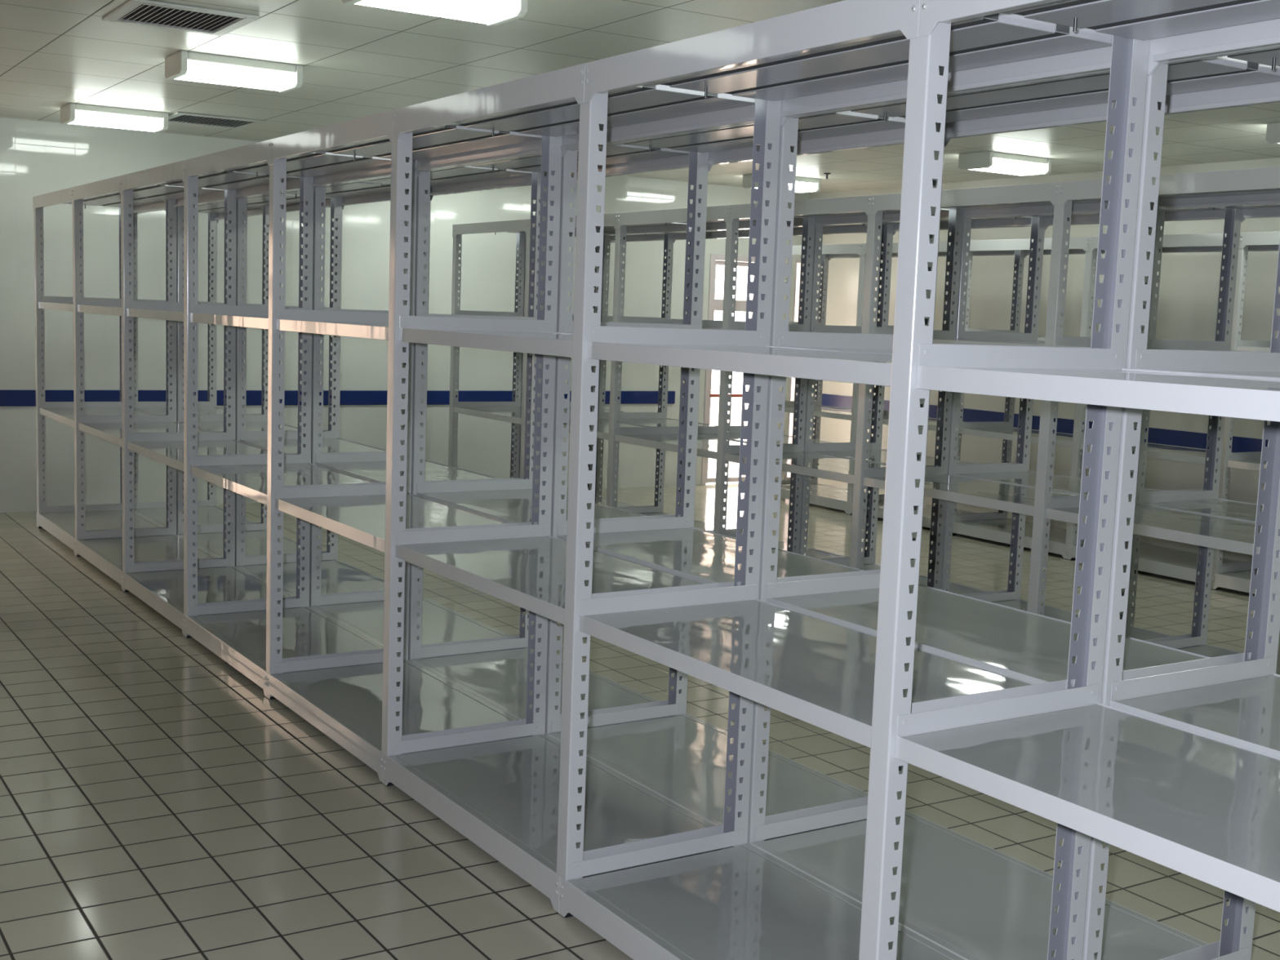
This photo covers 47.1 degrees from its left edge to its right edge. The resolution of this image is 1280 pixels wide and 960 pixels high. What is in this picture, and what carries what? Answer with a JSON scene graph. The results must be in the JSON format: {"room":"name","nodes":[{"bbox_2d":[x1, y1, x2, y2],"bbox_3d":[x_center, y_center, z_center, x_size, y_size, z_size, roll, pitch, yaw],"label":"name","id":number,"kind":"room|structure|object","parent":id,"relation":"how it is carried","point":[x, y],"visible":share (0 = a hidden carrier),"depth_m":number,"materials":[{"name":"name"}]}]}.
{"room":"storage room","nodes":[
{"label":"storage room","id":0,"kind":"room"},
{"bbox_2d":[0,116,808,512],"bbox_3d":[-3.317,-1.193,11.145,11.740,2.770,0.120,-2,8,-32],"label":"wall","id":1,"kind":"structure","parent":0,"point":[37,157],"depth_m":11.26,"materials":[{"name":"painted plaster"}]},
{"bbox_2d":[0,390,675,406],"bbox_3d":[-2.567,-0.652,11.620,6.843,0.116,0.014,-2,8,-32],"label":"trim","id":2,"kind":"structure","parent":1,"relation":"attached to","point":[7,397],"depth_m":11.54,"materials":[{"name":"blue paint"}]},
{"bbox_2d":[701,253,755,484],"bbox_3d":[0.858,-1.034,13.818,0.640,2.143,0.102,-2,8,-32],"label":"door","id":3,"kind":"structure","parent":1,"relation":"in","point":[714,304],"depth_m":13.65,"materials":[{"name":"grey"}]},
{"bbox_2d":[785,259,803,479],"bbox_3d":[1.467,-1.055,14.209,0.090,2.144,0.096,-2,8,-32],"label":"window","id":4,"kind":"structure","parent":1,"relation":"in","point":[797,268],"depth_m":14.17,"materials":[{"name":"grey"}]},
{"bbox_2d":[0,481,1279,959],"bbox_3d":[0.354,1.044,5.502,11.740,0.120,14.010,-2,8,-32],"label":"floor","id":5,"kind":"structure","parent":0,"point":[156,803],"depth_m":4.67,"materials":[{"name":"tile"}]},
{"bbox_2d":[32,0,1279,959],"bbox_3d":[-1.204,-0.226,5.910,0.604,2.197,9.608,-2,8,-32],"label":"shelving","id":6,"kind":"object","parent":5,"relation":"on","point":[1204,808],"visible":1,"depth_m":3.77,"materials":[{"name":"silver metal"}]},
{"bbox_2d":[128,44,1279,959],"bbox_3d":[-0.695,-0.245,6.234,0.600,2.198,9.608,-2,8,-32],"label":"shelving","id":7,"kind":"object","parent":5,"relation":"on","point":[973,900],"visible":0.59,"depth_m":4.32,"materials":[{"name":"silver metal"}]},
{"bbox_2d":[448,166,1279,675],"bbox_3d":[1.344,-0.311,7.454,0.604,2.197,9.546,-2,8,-32],"label":"shelving","id":8,"kind":"object","parent":5,"relation":"on","point":[1251,186],"visible":0.48,"depth_m":7.38,"materials":[{"name":"silver metal"}]},
{"bbox_2d":[518,204,1279,657],"bbox_3d":[1.854,-0.331,7.778,0.600,2.198,9.546,-2,8,-32],"label":"shelving","id":9,"kind":"object","parent":5,"relation":"on","point":[1206,500],"visible":0.34,"depth_m":7.82,"materials":[{"name":"silver metal"}]},
{"bbox_2d":[773,231,1279,594],"bbox_3d":[3.541,-0.485,9.658,0.604,2.197,8.122,-2,8,-32],"label":"shelving","id":10,"kind":"object","parent":5,"relation":"on","point":[1230,574],"visible":0.35,"depth_m":10.20,"materials":[{"name":"silver metal"}]},
{"bbox_2d":[0,0,1279,193],"bbox_3d":[0.457,-1.815,5.173,11.740,0.100,14.010,-2,8,-32],"label":"ceiling","id":11,"kind":"structure","parent":0,"point":[357,60],"depth_m":7.42,"materials":[{"name":"white paint"}]},
{"bbox_2d":[60,102,168,133],"bbox_3d":[-3.415,-2.351,9.535,0.612,0.110,0.304,-2,8,-32],"label":"ceiling light","id":12,"kind":"object","parent":11,"relation":"attached to","point":[156,122],"visible":1,"depth_m":9.43,"materials":[{"name":"grey plastic"}]},
{"bbox_2d":[102,0,259,35],"bbox_3d":[-1.965,-1.971,6.260,0.520,0.014,0.546,-2,8,-32],"label":"ceiling vent","id":13,"kind":"object","parent":11,"relation":"in","point":[149,13],"visible":1,"depth_m":6.25,"materials":[{"name":"grey plastic"}]},
{"bbox_2d":[168,111,266,128],"bbox_3d":[-2.898,-2.422,9.892,0.590,0.014,0.566,-2,8,-32],"label":"ceiling vent","id":14,"kind":"object","parent":11,"relation":"in","point":[184,117],"visible":0.87,"depth_m":9.87,"materials":[{"name":"grey plastic"}]},
{"bbox_2d":[164,49,302,92],"bbox_3d":[-2.048,-2.057,7.402,0.612,0.110,0.304,-2,8,-32],"label":"ceiling light","id":15,"kind":"object","parent":11,"relation":"attached to","point":[182,64],"visible":1,"depth_m":7.30,"materials":[{"name":"grey plastic"}]},
{"bbox_2d":[341,0,528,26],"bbox_3d":[-0.751,-1.777,5.378,0.612,0.110,0.304,-2,8,-32],"label":"ceiling light","id":16,"kind":"object","parent":11,"relation":"attached to","point":[490,12],"visible":1,"depth_m":5.38,"materials":[{"name":"grey plastic"}]},
{"bbox_2d":[742,173,821,193],"bbox_3d":[1.207,-2.522,12.474,0.612,0.110,0.304,-2,8,-32],"label":"ceiling light","id":17,"kind":"object","parent":11,"relation":"attached to","point":[802,184],"visible":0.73,"depth_m":12.43,"materials":[{"name":"grey plastic"}]},
{"bbox_2d":[958,151,1051,176],"bbox_3d":[2.574,-2.227,10.341,0.612,0.110,0.304,-2,8,-32],"label":"ceiling light","id":18,"kind":"object","parent":11,"relation":"attached to","point":[1019,165],"visible":1,"depth_m":10.23,"materials":[{"name":"grey plastic"}]},
{"bbox_2d":[1265,122,1279,143],"bbox_3d":[3.871,-1.948,8.318,0.612,0.110,0.304,-2,8,-32],"label":"ceiling light","id":19,"kind":"object","parent":11,"relation":"attached to","point":[1273,131],"visible":1,"depth_m":8.24,"materials":[{"name":"grey plastic"}]},
{"bbox_2d":[807,157,1279,561],"bbox_3d":[5.306,-0.572,8.453,0.120,2.770,13.770,-2,8,-32],"label":"wall","id":20,"kind":"structure","parent":0,"point":[1189,282],"depth_m":11.34,"materials":[{"name":"painted plaster"}]},
{"bbox_2d":[821,393,1268,452],"bbox_3d":[5.309,0.009,8.356,0.014,0.116,13.470,-2,8,-32],"label":"trim","id":21,"kind":"structure","parent":20,"relation":"attached to","point":[1159,436],"depth_m":11.38,"materials":[{"name":"blue paint"}]},
{"label":"outside","id":22,"kind":"structure","parent":0,"visible":0},
{"bbox_2d":[707,391,747,477],"bbox_3d":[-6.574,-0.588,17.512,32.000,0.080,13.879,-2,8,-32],"label":"window","id":23,"kind":"structure","parent":22,"point":[736,402],"depth_m":23.00,"materials":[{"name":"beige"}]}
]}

